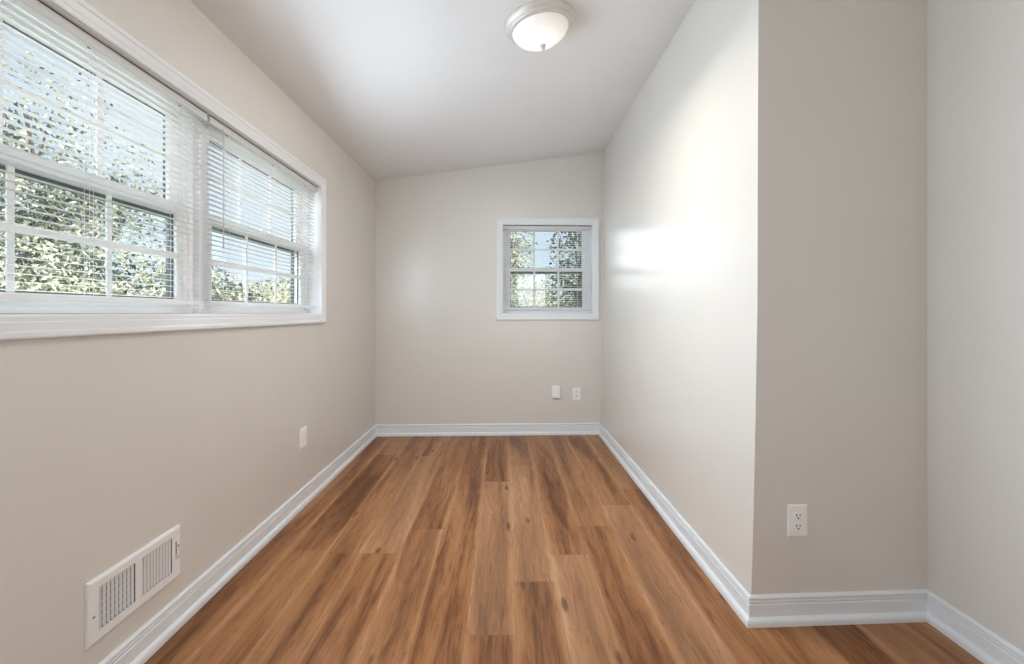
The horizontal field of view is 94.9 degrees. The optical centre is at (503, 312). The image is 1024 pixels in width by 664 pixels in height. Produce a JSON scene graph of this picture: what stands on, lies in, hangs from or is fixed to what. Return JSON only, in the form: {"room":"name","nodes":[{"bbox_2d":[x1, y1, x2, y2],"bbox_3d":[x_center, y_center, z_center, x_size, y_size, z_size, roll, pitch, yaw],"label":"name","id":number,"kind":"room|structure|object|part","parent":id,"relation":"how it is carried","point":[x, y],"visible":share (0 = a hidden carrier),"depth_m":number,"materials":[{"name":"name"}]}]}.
{"room":"empty room","nodes":[
{"label":"empty room","id":0,"kind":"room"},
{"bbox_2d":[0,0,374,663],"bbox_3d":[-1.290,-0.027,1.042,0.170,2.555,7.025,0,0,0],"label":"wall","id":1,"kind":"structure","parent":0,"point":[109,444],"depth_m":1.72,"materials":[{"name":"paint"}]},
{"bbox_2d":[0,0,192,313],"bbox_3d":[-1.337,-0.410,1.403,0.108,0.922,1.177,0,0,0],"label":"window","id":2,"kind":"structure","parent":1,"relation":"in","point":[6,307],"depth_m":1.55,"materials":[{"name":"white plastic"}]},
{"bbox_3d":[-1.368,-0.216,1.403,0.012,0.390,1.031,0,0,0],"label":"screen frame","id":3,"kind":"part","parent":2,"relation":"part of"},
{"bbox_3d":[-1.383,-0.410,1.403,0.016,0.922,1.177,0,0,0],"label":"exterior casing","id":4,"kind":"part","parent":2,"relation":"part of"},
{"bbox_3d":[-1.343,-0.608,1.403,0.030,0.414,1.041,0,0,0],"label":"sash","id":5,"kind":"part","parent":2,"relation":"part of","materials":[{"name":"white plastic"}]},
{"bbox_3d":[-1.310,-0.225,1.403,0.030,0.420,1.041,0,0,0],"label":"sash","id":6,"kind":"part","parent":2,"relation":"part of","materials":[{"name":"white plastic"}]},
{"bbox_2d":[0,0,206,308],"bbox_3d":[-1.230,-0.420,1.398,0.040,0.809,1.066,0,0,0],"label":"mini blind","id":7,"kind":"object","parent":2,"relation":"attached to","point":[37,8],"visible":1,"depth_m":1.40,"materials":[{"name":"plastic"}]},
{"bbox_3d":[-1.235,-0.417,1.399,0.028,0.744,0.004,0,0,0],"label":"ladder cord","id":8,"kind":"part","parent":7,"relation":"part of","materials":[{"name":"fabric"}]},
{"bbox_3d":[-1.235,-0.040,1.398,0.026,0.018,1.046,0,0,0],"label":"rail","id":9,"kind":"part","parent":7,"relation":"part of","materials":[{"name":"plastic"}]},
{"bbox_2d":[85,524,179,649],"bbox_3d":[-1.192,0.875,1.544,0.024,0.189,0.387,0,0,0],"label":"air vent","id":10,"kind":"object","parent":1,"relation":"in","point":[119,591],"visible":1,"depth_m":1.50,"materials":[{"name":"white metal"}]},
{"bbox_2d":[0,0,325,340],"bbox_3d":[-1.280,-0.410,1.969,0.190,0.950,2.338,0,0,0],"label":"trim","id":11,"kind":"structure","parent":1,"relation":"attached to","point":[81,13],"depth_m":1.85,"materials":[{"name":"paint"}]},
{"bbox_2d":[99,425,376,663],"bbox_3d":[-1.193,1.096,1.048,0.024,0.108,6.695,0,0,0],"label":"baseboard","id":12,"kind":"structure","parent":1,"relation":"attached to","point":[149,638],"depth_m":1.96,"materials":[{"name":"paint"}]},
{"bbox_2d":[175,127,307,313],"bbox_3d":[-1.337,-0.410,2.544,0.108,0.922,1.160,0,0,0],"label":"window","id":13,"kind":"structure","parent":1,"relation":"in","point":[212,309],"depth_m":2.60,"materials":[{"name":"white plastic"}]},
{"bbox_3d":[-1.383,-0.410,2.544,0.016,0.922,1.160,0,0,0],"label":"exterior casing","id":14,"kind":"part","parent":13,"relation":"part of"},
{"bbox_3d":[-1.368,-0.216,2.544,0.012,0.390,1.014,0,0,0],"label":"screen frame","id":15,"kind":"part","parent":13,"relation":"part of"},
{"bbox_3d":[-1.343,-0.608,2.544,0.030,0.414,1.024,0,0,0],"label":"sash","id":16,"kind":"part","parent":13,"relation":"part of","materials":[{"name":"white plastic"}]},
{"bbox_3d":[-1.310,-0.225,2.544,0.030,0.420,1.024,0,0,0],"label":"sash","id":17,"kind":"part","parent":13,"relation":"part of","materials":[{"name":"white plastic"}]},
{"bbox_2d":[203,115,316,307],"bbox_3d":[-1.230,-0.428,2.509,0.040,0.793,1.116,0,0,0],"label":"mini blind","id":18,"kind":"object","parent":13,"relation":"attached to","point":[211,121],"visible":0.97,"depth_m":2.31,"materials":[{"name":"plastic"}]},
{"bbox_3d":[-1.235,-0.417,2.094,0.028,0.744,0.004,0,0,0],"label":"ladder cord","id":19,"kind":"part","parent":18,"relation":"part of","materials":[{"name":"fabric"}]},
{"bbox_3d":[-1.235,-0.040,2.509,0.026,0.018,1.096,0,0,0],"label":"rail","id":20,"kind":"part","parent":18,"relation":"part of","materials":[{"name":"plastic"}]},
{"bbox_3d":[-1.235,-0.417,2.928,0.028,0.744,0.004,0,0,0],"label":"ladder cord","id":21,"kind":"part","parent":18,"relation":"part of","materials":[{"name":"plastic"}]},
{"bbox_2d":[300,426,306,448],"bbox_3d":[-1.200,0.745,2.815,0.010,0.116,0.088,0,0,0],"label":"wall plate","id":22,"kind":"object","parent":1,"relation":"attached to","point":[303,432],"visible":1,"depth_m":2.80,"materials":[{"name":"plastic"}]},
{"bbox_2d":[190,0,695,180],"bbox_3d":[0.197,-1.508,1.125,3.403,0.868,7.450,0,0,0],"label":"ceiling","id":23,"kind":"structure","parent":0,"point":[405,88],"depth_m":2.65,"materials":[{"name":"paint"}]},
{"bbox_2d":[504,0,573,50],"bbox_3d":[0.171,-1.361,2.286,0.340,0.164,0.340,0,0,44],"label":"ceiling light","id":24,"kind":"object","parent":23,"relation":"attached to","point":[536,25],"visible":1,"depth_m":2.20,"materials":[{"name":"white glass"}]},
{"bbox_2d":[375,152,602,423],"bbox_3d":[-0.058,-0.190,4.516,2.300,2.879,0.170,0,0,-2],"label":"wall","id":25,"kind":"structure","parent":0,"point":[443,355],"depth_m":4.42,"materials":[{"name":"paint"}]},
{"bbox_2d":[375,423,599,436],"bbox_3d":[-0.145,1.096,4.416,2.120,0.108,0.024,0,0,-2],"label":"baseboard","id":26,"kind":"structure","parent":25,"relation":"attached to","point":[512,429],"depth_m":4.41,"materials":[{"name":"paint"}]},
{"bbox_2d":[503,229,589,312],"bbox_3d":[0.409,-0.415,4.577,0.944,0.932,0.108,0,0,-2],"label":"window","id":27,"kind":"structure","parent":25,"relation":"in","point":[584,271],"depth_m":4.55,"materials":[{"name":"white plastic"}]},
{"bbox_3d":[0.409,-0.613,4.583,0.808,0.424,0.030,0,0,-2],"label":"sash","id":28,"kind":"part","parent":27,"relation":"part of","materials":[{"name":"white plastic"}]},
{"bbox_3d":[0.408,-0.216,4.608,0.798,0.390,0.012,0,0,-2],"label":"screen frame","id":29,"kind":"part","parent":27,"relation":"part of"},
{"bbox_3d":[0.410,-0.225,4.550,0.808,0.420,0.030,0,0,-2],"label":"sash","id":30,"kind":"part","parent":27,"relation":"part of","materials":[{"name":"white plastic"}]},
{"bbox_2d":[503,225,590,309],"bbox_3d":[0.411,-0.432,4.475,0.840,0.801,0.032,0,0,-2],"label":"mini blind","id":31,"kind":"object","parent":27,"relation":"attached to","point":[542,227],"visible":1,"depth_m":4.47,"materials":[{"name":"plastic"}]},
{"bbox_3d":[0.411,-0.040,4.475,0.820,0.018,0.026,0,0,-2],"label":"rail","id":32,"kind":"part","parent":31,"relation":"part of","materials":[{"name":"plastic"}]},
{"bbox_2d":[496,218,598,319],"bbox_3d":[0.412,-0.415,4.478,0.972,0.960,0.105,0,0,-2],"label":"trim","id":33,"kind":"structure","parent":25,"relation":"attached to","point":[500,222],"depth_m":4.43,"materials":[{"name":"paint"}]},
{"bbox_2d":[552,386,559,398],"bbox_3d":[0.491,0.750,4.432,0.080,0.124,0.030,0,0,-2],"label":"box","id":34,"kind":"object","parent":25,"relation":"attached to","point":[555,389],"visible":1,"depth_m":4.42,"materials":[{"name":"plastic"}]},
{"bbox_2d":[572,387,580,399],"bbox_3d":[0.689,0.765,4.449,0.080,0.119,0.009,0,0,-2],"label":"power outlet","id":35,"kind":"object","parent":25,"relation":"attached to","point":[576,391],"visible":1,"depth_m":4.45,"materials":[{"name":"plastic"}]},
{"bbox_2d":[144,435,983,663],"bbox_3d":[0.197,1.250,1.125,3.203,0.200,7.250,0,0,0],"label":"floor","id":36,"kind":"structure","parent":0,"point":[521,549],"depth_m":1.98,"materials":[{"name":"brown wood"}]},
{"bbox_2d":[600,0,926,594],"bbox_3d":[1.340,-0.250,3.245,0.856,2.999,3.010,0,0,0],"label":"wall","id":37,"kind":"structure","parent":0,"point":[764,333],"depth_m":1.77,"materials":[{"name":"paint"}]},
{"bbox_2d":[598,423,749,626],"bbox_3d":[0.901,1.096,3.088,0.026,0.108,2.747,0,0,0],"label":"baseboard","id":38,"kind":"structure","parent":37,"relation":"attached to","point":[730,588],"depth_m":2.28,"materials":[{"name":"paint"}]},
{"bbox_2d":[787,504,806,536],"bbox_3d":[1.090,0.771,1.744,0.077,0.119,0.009,0,0,-3],"label":"power outlet","id":39,"kind":"object","parent":37,"relation":"attached to","point":[796,513],"visible":1,"depth_m":1.74,"materials":[{"name":"plastic"}]},
{"bbox_2d":[794,522,802,529],"bbox_3d":[1.090,0.791,1.741,0.034,0.028,0.003,0,0,-3],"label":"receptacle","id":40,"kind":"object","parent":39,"relation":"attached to","point":[797,525],"depth_m":1.74,"materials":[{"name":"plastic"}]},
{"bbox_2d":[794,512,802,519],"bbox_3d":[1.090,0.752,1.741,0.034,0.028,0.003,0,0,-3],"label":"receptacle","id":41,"kind":"object","parent":39,"relation":"attached to","point":[797,515],"depth_m":1.74,"materials":[{"name":"plastic"}]},
{"bbox_2d":[747,589,926,627],"bbox_3d":[1.243,1.096,1.745,0.713,0.108,0.024,0,0,-3],"label":"baseboard","id":42,"kind":"structure","parent":37,"relation":"attached to","point":[883,606],"depth_m":1.74,"materials":[{"name":"paint"}]},
{"bbox_2d":[927,0,1023,651],"bbox_3d":[1.683,-0.273,-0.342,0.170,3.046,4.257,0,0,0],"label":"wall","id":43,"kind":"structure","parent":0,"point":[975,48],"depth_m":1.59,"materials":[{"name":"paint"}]},
{"bbox_2d":[927,589,1023,663],"bbox_3d":[1.586,1.096,-0.263,0.024,0.108,4.075,0,0,0],"label":"baseboard","id":44,"kind":"structure","parent":43,"relation":"attached to","point":[973,637],"depth_m":1.60,"materials":[{"name":"paint"}]},
{"label":"outside","id":45,"kind":"structure","parent":0,"visible":0},
{"bbox_3d":[0.000,1.771,10.000,80.000,0.197,80.000,0,0,0],"label":"ground","id":46,"kind":"structure","parent":45,"visible":0},
{"bbox_2d":[0,115,128,291],"bbox_3d":[-9.539,-1.111,9.060,3.594,5.746,3.427,0,0,-34],"label":"leafy tree","id":47,"kind":"object","parent":46,"relation":"on","point":[19,212],"visible":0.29,"depth_m":9.22,"materials":[{"name":"green plant"}]},
{"bbox_2d":[2,48,165,288],"bbox_3d":[-13.212,-2.711,14.489,4.677,8.969,6.928,0,0,0],"label":"leafy tree","id":48,"kind":"object","parent":46,"relation":"on","point":[15,103],"visible":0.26,"depth_m":14.12,"materials":[{"name":"green plant"}]},
{"bbox_2d":[0,238,267,301],"bbox_3d":[-6.016,0.263,8.031,2.470,3.036,5.385,0,0,10],"label":"leafy shrub","id":49,"kind":"object","parent":46,"relation":"on","point":[80,282],"visible":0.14,"depth_m":7.14,"materials":[{"name":"green plant"}]},
{"bbox_2d":[230,277,290,302],"bbox_3d":[-6.236,0.327,13.612,2.504,2.905,5.783,0,0,0],"label":"leafy shrub","id":50,"kind":"object","parent":46,"relation":"on","point":[285,299],"visible":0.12,"depth_m":12.13,"materials":[{"name":"green plant"}]},
{"bbox_2d":[511,232,536,303],"bbox_3d":[0.136,-0.544,14.989,1.891,4.595,1.841,0,0,0],"label":"leafy tree","id":51,"kind":"object","parent":46,"relation":"on","point":[515,261],"visible":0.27,"depth_m":14.89,"materials":[{"name":"green plant"}]},
{"bbox_2d":[511,274,577,306],"bbox_3d":[0.205,0.321,12.499,4.839,2.905,2.236,0,0,0],"label":"leafy shrub","id":52,"kind":"object","parent":46,"relation":"on","point":[539,303],"visible":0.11,"depth_m":12.25,"materials":[{"name":"green plant"}]},
{"bbox_2d":[546,232,580,306],"bbox_3d":[1.726,-0.640,10.247,1.628,4.792,1.923,0,0,0],"label":"leafy tree","id":53,"kind":"object","parent":46,"relation":"on","point":[576,303],"visible":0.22,"depth_m":10.16,"materials":[{"name":"green plant"}]}
]}

